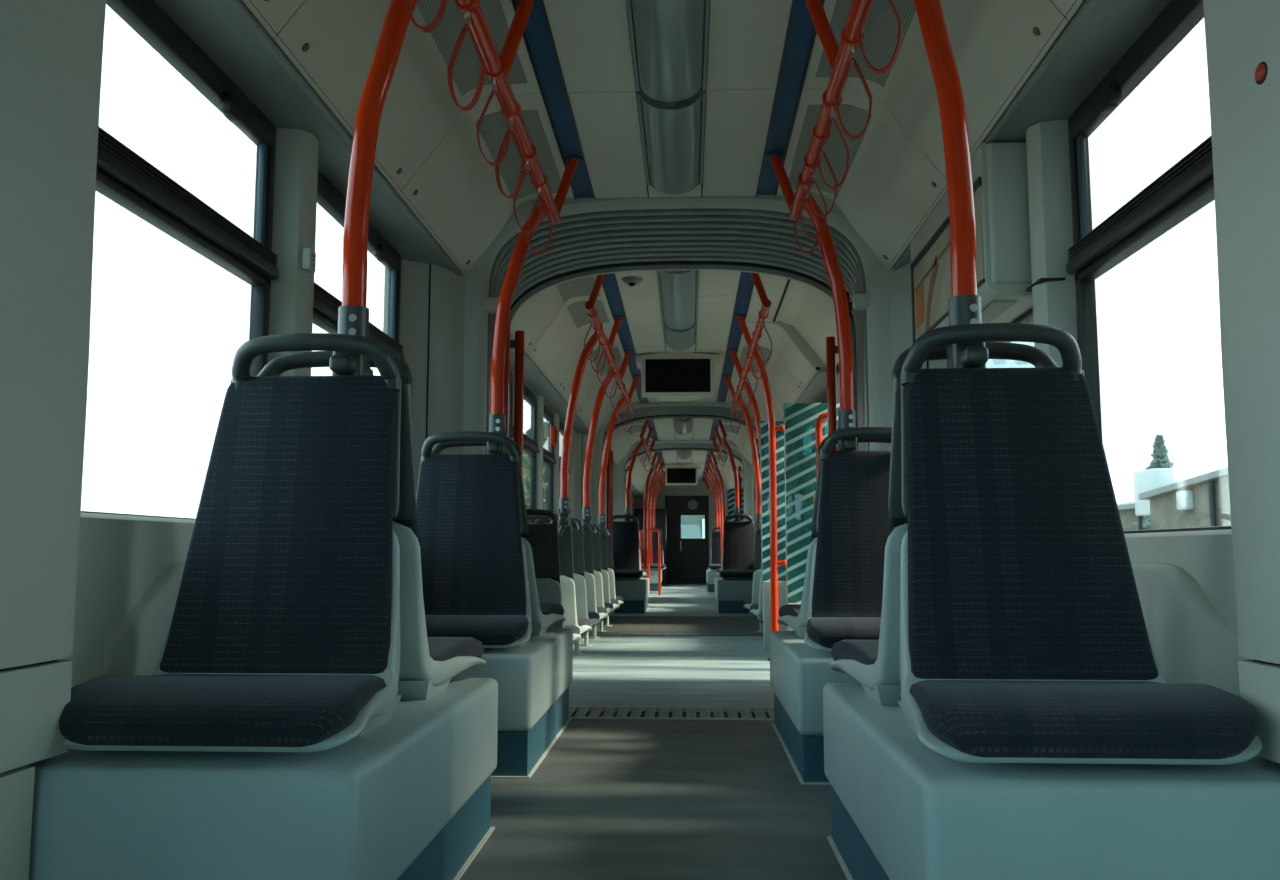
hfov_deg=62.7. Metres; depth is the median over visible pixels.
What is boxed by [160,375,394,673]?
cushion
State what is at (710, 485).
pole
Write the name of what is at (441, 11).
strap
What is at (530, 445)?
window
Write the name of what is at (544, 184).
strap
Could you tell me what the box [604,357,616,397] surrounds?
strap
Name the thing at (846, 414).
pole
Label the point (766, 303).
rail
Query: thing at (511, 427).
window
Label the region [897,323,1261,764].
seat
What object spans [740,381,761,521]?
pole
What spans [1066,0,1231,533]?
window
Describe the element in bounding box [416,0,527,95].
ceiling vent
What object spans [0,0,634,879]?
wall
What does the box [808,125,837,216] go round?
strap
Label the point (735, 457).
trim
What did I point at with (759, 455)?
grab bar
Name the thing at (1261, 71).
button
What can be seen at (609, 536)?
seat
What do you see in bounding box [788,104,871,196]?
ceiling vent
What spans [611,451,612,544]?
grab bar
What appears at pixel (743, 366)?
strap
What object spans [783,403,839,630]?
glass wall
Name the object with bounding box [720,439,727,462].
strap
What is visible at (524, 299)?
trim
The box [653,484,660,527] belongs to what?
pole
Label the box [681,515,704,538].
window
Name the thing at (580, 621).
seat cushion
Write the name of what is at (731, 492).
glass wall
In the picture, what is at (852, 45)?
strap
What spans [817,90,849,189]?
strap
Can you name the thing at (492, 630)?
seat cushion
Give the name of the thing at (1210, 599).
wall
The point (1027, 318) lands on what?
window
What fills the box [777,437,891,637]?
seat
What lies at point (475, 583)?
seat
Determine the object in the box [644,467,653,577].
pole
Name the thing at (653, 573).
box
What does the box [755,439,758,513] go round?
grab bar
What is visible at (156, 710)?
seat cushion
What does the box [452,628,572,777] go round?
box
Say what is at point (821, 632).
seat cushion
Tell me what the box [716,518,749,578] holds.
seat
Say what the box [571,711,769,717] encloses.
floor grate
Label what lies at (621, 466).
trim
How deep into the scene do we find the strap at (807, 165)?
3.25 m
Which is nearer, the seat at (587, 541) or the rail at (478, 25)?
the rail at (478, 25)
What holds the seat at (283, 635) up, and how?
on the box at (409, 797)
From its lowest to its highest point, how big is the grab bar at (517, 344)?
1.335 m
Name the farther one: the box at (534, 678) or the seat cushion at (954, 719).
the box at (534, 678)
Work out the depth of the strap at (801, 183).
3.40 m
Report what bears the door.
in the wall at (700, 489)
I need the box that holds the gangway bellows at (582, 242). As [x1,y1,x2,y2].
[484,208,869,453]
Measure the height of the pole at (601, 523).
1.140 m
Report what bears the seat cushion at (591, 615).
on the seat at (577, 534)
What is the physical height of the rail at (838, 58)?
0.240 m
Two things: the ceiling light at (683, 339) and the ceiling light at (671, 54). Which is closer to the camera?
the ceiling light at (671, 54)
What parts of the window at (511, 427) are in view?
frame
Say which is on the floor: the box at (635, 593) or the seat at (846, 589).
the box at (635, 593)
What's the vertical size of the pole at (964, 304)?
0.966 m
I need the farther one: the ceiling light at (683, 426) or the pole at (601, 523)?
the ceiling light at (683, 426)
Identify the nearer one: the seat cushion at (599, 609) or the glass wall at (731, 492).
the seat cushion at (599, 609)
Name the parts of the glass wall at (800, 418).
panel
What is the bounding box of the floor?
[459,584,846,879]
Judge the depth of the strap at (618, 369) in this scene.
7.08 m
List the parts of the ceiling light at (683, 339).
trim, trim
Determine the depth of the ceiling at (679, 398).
8.45 m
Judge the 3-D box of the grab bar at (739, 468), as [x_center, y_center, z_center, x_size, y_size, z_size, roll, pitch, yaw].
[1.308,1.062,13.609,0.066,1.435,0.042,0,-6,3]
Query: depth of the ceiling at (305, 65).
3.22 m
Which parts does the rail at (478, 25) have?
mounting plate, mounting plate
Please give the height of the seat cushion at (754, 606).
0.078 m
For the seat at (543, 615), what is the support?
on the box at (534, 678)
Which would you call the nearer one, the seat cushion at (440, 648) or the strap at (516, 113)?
the seat cushion at (440, 648)
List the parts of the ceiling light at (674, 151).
trim, trim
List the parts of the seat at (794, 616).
handle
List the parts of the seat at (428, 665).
handle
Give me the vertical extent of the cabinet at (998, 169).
0.428 m
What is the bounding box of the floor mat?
[588,616,762,635]
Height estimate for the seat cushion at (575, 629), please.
0.078 m
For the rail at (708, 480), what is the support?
attached to the ceiling at (305, 65)
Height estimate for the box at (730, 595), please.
0.340 m
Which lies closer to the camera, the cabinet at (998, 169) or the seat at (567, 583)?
the cabinet at (998, 169)
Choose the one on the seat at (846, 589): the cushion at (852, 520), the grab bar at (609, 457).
the cushion at (852, 520)
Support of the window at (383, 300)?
in the wall at (84, 597)
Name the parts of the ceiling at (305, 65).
cove panel, cove panel, cove panel, cove panel, cove panel, cove panel, panel, cove panel, cove panel, panel, cove panel, cove panel, cove panel, cove panel, panel, cove panel, panel, cove panel, cove panel, panel, cove panel, panel, cove panel, cove panel, panel, panel, panel, panel, panel, panel, panel, panel, panel, panel, panel, panel, panel, panel, panel, panel, panel, panel, panel, panel, panel, panel, cove panel, panel, cove panel, cove panel, cove panel, cove panel, cove panel, cove panel, panel, cove panel, cove panel, cove panel, panel, cove panel, cove panel, cove panel, door header panel, cove panel, cove panel, cove panel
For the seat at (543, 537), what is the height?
0.842 m
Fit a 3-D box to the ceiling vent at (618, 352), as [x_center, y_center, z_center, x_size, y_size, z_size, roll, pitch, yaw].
[-0.230,-0.574,7.823,0.200,0.042,1.000,0,-6,3]
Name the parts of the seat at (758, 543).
leg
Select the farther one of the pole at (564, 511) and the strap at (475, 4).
the pole at (564, 511)
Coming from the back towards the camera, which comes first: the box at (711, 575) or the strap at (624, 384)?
the box at (711, 575)
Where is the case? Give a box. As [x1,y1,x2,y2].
[550,426,556,446]
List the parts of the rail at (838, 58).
mounting plate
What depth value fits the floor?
2.80 m
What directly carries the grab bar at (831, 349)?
attached to the gangway bellows at (582, 242)
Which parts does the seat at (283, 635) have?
handle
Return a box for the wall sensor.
[302,248,315,272]
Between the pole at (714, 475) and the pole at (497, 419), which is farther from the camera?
the pole at (714, 475)
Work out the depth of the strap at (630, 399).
8.42 m
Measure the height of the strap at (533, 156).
0.278 m
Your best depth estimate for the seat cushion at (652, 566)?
16.86 m
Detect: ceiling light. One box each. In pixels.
[626,0,709,101]
[637,88,705,194]
[656,270,698,329]
[662,322,696,349]
[673,418,692,434]
[677,450,691,458]
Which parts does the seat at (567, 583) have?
handle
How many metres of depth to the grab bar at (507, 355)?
4.39 m
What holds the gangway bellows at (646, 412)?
on the floor
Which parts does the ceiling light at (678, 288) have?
trim, trim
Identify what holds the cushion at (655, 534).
on the seat at (654, 566)
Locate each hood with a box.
[636,353,719,368]
[663,465,699,470]
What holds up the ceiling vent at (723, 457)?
in the ceiling at (305, 65)
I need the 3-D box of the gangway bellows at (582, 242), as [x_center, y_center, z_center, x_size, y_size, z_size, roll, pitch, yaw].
[0.162,0.083,4.563,1.830,2.064,0.838,0,-6,3]
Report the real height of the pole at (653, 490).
1.849 m
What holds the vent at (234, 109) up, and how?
attached to the window at (184, 268)
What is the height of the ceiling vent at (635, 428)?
0.042 m
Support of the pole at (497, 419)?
attached to the rail at (478, 25)
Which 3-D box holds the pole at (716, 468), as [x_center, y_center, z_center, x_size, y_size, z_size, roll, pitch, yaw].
[1.134,1.273,14.712,0.179,1.849,0.080,0,-6,3]
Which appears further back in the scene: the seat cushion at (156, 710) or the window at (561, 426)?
the window at (561, 426)
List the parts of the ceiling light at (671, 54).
trim, trim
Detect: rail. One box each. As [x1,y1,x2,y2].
[457,0,581,223]
[585,274,640,412]
[639,420,656,456]
[639,529,660,594]
[651,452,664,489]
[704,451,717,489]
[711,419,726,456]
[723,273,770,411]
[766,0,872,219]
[813,412,827,498]
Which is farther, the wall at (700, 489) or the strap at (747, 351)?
the wall at (700, 489)
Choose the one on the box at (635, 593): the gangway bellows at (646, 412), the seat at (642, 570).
the seat at (642, 570)
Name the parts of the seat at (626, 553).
handle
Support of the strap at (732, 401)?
hanging from the rail at (766, 303)
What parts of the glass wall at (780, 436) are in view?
striped pane, panel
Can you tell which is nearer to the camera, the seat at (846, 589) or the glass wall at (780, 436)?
the seat at (846, 589)
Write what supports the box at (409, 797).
on the floor
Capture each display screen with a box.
[636,353,719,397]
[663,465,699,484]
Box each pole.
[329,0,417,375]
[487,204,553,453]
[558,332,602,535]
[581,370,616,538]
[597,397,626,538]
[625,441,644,521]
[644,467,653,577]
[647,474,656,593]
[650,480,658,563]
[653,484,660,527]
[709,484,717,530]
[711,479,719,530]
[713,473,722,562]
[715,467,725,520]
[724,441,739,520]
[735,397,761,540]
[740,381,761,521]
[749,351,786,660]
[796,196,856,450]
[913,0,988,367]
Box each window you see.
[81,0,278,519]
[311,170,404,375]
[509,371,513,438]
[523,385,539,522]
[543,405,555,511]
[559,422,569,497]
[681,515,704,538]
[986,308,1034,367]
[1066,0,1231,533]
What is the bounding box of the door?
[665,496,708,583]
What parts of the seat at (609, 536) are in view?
handle, leg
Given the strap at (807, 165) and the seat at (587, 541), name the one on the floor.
the seat at (587, 541)
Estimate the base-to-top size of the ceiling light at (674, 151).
0.089 m
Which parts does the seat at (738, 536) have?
handle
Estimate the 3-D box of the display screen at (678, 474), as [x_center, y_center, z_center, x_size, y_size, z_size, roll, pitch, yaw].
[0.673,0.580,17.039,0.600,0.318,0.266,0,-6,3]
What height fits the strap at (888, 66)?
0.278 m
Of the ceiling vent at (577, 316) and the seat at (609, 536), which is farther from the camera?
the seat at (609, 536)
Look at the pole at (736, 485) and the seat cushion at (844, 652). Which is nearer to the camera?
the seat cushion at (844, 652)
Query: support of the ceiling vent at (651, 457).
in the ceiling at (305, 65)
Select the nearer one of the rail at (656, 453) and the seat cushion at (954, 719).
the seat cushion at (954, 719)
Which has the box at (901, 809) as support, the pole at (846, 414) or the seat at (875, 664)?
the seat at (875, 664)
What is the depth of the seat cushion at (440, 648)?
2.27 m
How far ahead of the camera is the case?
7.74 m
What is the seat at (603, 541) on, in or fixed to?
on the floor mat
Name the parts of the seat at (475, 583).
handle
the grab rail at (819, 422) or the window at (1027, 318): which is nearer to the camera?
the window at (1027, 318)
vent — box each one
[220,91,259,137]
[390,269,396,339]
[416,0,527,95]
[475,110,560,201]
[556,276,599,301]
[567,301,609,328]
[591,347,625,376]
[627,425,646,434]
[642,454,654,461]
[714,454,726,460]
[720,424,738,433]
[739,346,771,372]
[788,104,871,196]
[816,0,915,87]
[1082,81,1121,128]
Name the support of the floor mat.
on the floor
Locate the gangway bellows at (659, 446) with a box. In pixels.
[624,443,744,521]
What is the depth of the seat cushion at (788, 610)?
3.75 m
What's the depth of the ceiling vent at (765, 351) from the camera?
7.60 m
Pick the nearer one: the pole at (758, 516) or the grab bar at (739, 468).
the pole at (758, 516)
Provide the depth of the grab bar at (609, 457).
10.18 m
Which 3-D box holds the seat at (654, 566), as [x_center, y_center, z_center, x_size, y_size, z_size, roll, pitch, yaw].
[0.194,1.771,17.131,0.473,0.692,0.507,0,-6,3]
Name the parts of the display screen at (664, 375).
display panel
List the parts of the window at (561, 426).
pane, frame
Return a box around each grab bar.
[504,314,509,453]
[510,330,523,479]
[604,442,610,534]
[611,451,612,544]
[626,479,630,521]
[738,467,742,520]
[753,455,759,551]
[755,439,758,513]
[826,336,837,450]
[846,291,854,319]
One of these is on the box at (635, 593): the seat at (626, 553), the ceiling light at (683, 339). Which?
the seat at (626, 553)
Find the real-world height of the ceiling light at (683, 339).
0.089 m
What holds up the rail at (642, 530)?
on the floor
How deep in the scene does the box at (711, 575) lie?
16.43 m
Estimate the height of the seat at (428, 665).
0.692 m
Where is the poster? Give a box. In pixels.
[911,177,984,342]
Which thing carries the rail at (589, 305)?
attached to the ceiling at (305, 65)
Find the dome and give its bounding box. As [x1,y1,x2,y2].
[622,276,642,286]
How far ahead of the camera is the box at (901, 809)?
1.33 m
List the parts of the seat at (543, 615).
handle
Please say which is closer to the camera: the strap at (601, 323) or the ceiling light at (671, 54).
the ceiling light at (671, 54)
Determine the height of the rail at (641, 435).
0.240 m
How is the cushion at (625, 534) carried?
on the seat at (626, 553)
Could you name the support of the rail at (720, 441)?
attached to the ceiling at (305, 65)
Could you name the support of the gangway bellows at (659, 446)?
on the floor
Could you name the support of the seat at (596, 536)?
on the floor
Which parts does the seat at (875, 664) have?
handle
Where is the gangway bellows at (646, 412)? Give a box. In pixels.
[602,406,758,450]
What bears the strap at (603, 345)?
hanging from the rail at (589, 305)
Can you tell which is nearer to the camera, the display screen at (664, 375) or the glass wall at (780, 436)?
the glass wall at (780, 436)
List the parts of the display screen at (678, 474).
display panel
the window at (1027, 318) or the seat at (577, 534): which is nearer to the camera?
the window at (1027, 318)
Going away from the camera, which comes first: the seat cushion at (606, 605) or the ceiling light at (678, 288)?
the ceiling light at (678, 288)
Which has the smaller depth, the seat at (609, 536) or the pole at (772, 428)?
the pole at (772, 428)
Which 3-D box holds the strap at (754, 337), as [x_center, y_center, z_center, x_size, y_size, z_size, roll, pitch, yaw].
[0.655,-0.478,5.860,0.084,0.278,0.024,2,-6,-16]
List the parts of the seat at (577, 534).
handle, leg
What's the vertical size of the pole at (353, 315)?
0.968 m
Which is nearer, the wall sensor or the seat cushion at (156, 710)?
the seat cushion at (156, 710)
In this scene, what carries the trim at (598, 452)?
attached to the wall at (84, 597)
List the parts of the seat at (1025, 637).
handle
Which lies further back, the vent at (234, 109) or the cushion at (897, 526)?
the vent at (234, 109)
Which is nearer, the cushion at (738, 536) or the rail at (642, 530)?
the cushion at (738, 536)
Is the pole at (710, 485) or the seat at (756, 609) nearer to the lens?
the seat at (756, 609)
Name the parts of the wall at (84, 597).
lining panel, lining panel, lining panel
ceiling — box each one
[154,0,1170,497]
[657,397,701,400]
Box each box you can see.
[22,678,497,879]
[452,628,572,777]
[613,578,648,612]
[642,570,661,590]
[706,570,718,592]
[715,578,752,613]
[769,631,857,784]
[823,682,1279,879]
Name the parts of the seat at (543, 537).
handle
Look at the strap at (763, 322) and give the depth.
5.36 m
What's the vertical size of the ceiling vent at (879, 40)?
0.042 m
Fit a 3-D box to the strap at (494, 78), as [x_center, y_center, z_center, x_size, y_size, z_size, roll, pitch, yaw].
[-0.365,-0.822,2.631,0.084,0.278,0.024,0,-6,-3]
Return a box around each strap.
[405,0,447,32]
[447,0,484,110]
[477,59,510,166]
[495,101,524,198]
[513,143,541,232]
[526,174,551,255]
[584,308,600,361]
[590,323,605,372]
[596,338,610,383]
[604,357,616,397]
[610,369,621,408]
[616,384,626,419]
[622,399,632,431]
[639,439,646,462]
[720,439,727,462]
[731,401,740,432]
[735,385,745,420]
[738,374,749,411]
[740,366,752,405]
[744,351,757,394]
[750,331,764,378]
[756,311,771,362]
[794,172,820,253]
[799,154,826,239]
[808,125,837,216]
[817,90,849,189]
[835,27,871,139]
[858,0,901,73]
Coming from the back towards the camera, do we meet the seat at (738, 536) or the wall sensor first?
the seat at (738, 536)
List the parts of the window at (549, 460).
pane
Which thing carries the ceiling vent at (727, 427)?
in the ceiling at (305, 65)
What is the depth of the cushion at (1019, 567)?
1.80 m
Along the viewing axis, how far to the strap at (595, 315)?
5.32 m
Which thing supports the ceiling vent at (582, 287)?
in the ceiling at (305, 65)
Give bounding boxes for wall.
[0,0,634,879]
[635,481,727,569]
[727,488,743,520]
[743,0,1279,763]
[760,421,787,648]
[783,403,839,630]
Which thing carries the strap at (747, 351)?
hanging from the rail at (766, 303)
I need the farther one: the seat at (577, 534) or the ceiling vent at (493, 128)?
the seat at (577, 534)
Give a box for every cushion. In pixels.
[59,674,385,747]
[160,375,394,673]
[425,615,528,645]
[427,637,483,660]
[528,523,559,583]
[540,603,563,615]
[564,626,579,633]
[577,618,590,625]
[588,612,599,618]
[597,607,606,612]
[604,603,612,608]
[610,599,618,604]
[613,522,638,569]
[613,570,642,577]
[642,532,662,563]
[642,564,665,568]
[708,564,720,568]
[711,531,720,563]
[719,570,753,577]
[723,521,753,569]
[744,599,751,603]
[750,604,758,609]
[778,604,800,616]
[806,617,880,648]
[810,533,817,542]
[812,451,890,616]
[831,640,878,664]
[888,517,906,536]
[906,367,1158,679]
[909,680,1258,759]
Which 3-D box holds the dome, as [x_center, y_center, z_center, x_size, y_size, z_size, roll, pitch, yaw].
[-0.041,-0.821,5.485,0.110,0.044,0.110,0,-6,3]
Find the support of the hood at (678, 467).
attached to the display screen at (678, 474)
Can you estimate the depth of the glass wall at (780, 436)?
6.94 m
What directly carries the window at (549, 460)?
in the wall at (84, 597)
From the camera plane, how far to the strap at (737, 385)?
7.74 m
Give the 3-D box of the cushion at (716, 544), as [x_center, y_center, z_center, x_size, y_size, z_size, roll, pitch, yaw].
[1.344,1.746,16.863,0.408,0.556,0.111,0,-6,3]
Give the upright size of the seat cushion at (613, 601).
0.078 m
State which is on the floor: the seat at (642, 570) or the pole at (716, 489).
the pole at (716, 489)
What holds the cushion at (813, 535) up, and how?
on the seat at (794, 616)
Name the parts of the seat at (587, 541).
leg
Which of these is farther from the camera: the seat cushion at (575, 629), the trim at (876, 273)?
the seat cushion at (575, 629)
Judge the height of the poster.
0.292 m
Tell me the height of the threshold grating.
0.017 m
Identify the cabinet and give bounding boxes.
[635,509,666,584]
[910,142,1032,342]
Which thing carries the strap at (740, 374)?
hanging from the rail at (766, 303)
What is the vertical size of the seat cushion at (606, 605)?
0.078 m
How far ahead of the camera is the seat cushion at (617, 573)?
10.89 m
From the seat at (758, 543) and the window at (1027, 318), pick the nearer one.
the window at (1027, 318)
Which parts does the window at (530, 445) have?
pane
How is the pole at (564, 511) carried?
attached to the seat at (567, 583)
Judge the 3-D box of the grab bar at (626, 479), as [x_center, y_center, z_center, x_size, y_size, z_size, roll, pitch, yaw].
[-0.147,1.136,13.829,0.066,1.335,0.042,0,-6,3]
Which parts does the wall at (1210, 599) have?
lining panel, lining panel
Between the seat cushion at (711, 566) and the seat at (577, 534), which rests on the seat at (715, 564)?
the seat cushion at (711, 566)
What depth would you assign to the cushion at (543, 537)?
5.13 m
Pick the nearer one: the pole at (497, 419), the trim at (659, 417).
the pole at (497, 419)
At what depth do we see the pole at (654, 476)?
15.94 m
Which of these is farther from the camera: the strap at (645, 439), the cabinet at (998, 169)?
the strap at (645, 439)
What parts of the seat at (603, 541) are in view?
leg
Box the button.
[1255,61,1267,84]
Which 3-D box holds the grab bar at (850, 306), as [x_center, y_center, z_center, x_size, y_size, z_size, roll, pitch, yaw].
[0.888,0.082,4.420,0.066,1.435,0.042,0,-6,3]
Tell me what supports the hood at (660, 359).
attached to the display screen at (664, 375)
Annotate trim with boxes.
[462,188,892,453]
[510,265,856,426]
[594,401,753,532]
[604,416,756,441]
[618,437,750,521]
[625,449,742,466]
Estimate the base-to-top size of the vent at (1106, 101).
0.054 m
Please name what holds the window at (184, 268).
in the wall at (84, 597)
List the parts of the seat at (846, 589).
handle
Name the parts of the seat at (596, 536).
handle, leg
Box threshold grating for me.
[569,706,773,719]
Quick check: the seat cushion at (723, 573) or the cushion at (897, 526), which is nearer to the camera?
the cushion at (897, 526)
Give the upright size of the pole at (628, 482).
0.952 m
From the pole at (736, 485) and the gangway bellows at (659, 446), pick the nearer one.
the pole at (736, 485)
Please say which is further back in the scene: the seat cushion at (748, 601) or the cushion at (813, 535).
the seat cushion at (748, 601)
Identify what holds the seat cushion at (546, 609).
on the seat at (543, 615)
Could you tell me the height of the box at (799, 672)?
0.340 m
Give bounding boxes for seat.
[59,333,401,751]
[257,351,485,699]
[416,431,532,647]
[431,439,565,635]
[526,509,580,639]
[527,514,591,643]
[534,518,600,654]
[550,520,607,645]
[572,523,613,638]
[572,525,618,631]
[592,527,623,625]
[613,515,643,579]
[613,518,646,578]
[642,528,665,569]
[708,527,720,569]
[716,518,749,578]
[718,514,753,579]
[743,534,762,631]
[749,555,762,623]
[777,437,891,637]
[804,427,891,650]
[829,342,1057,704]
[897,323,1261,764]
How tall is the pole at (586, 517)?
1.140 m
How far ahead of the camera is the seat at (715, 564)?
16.85 m

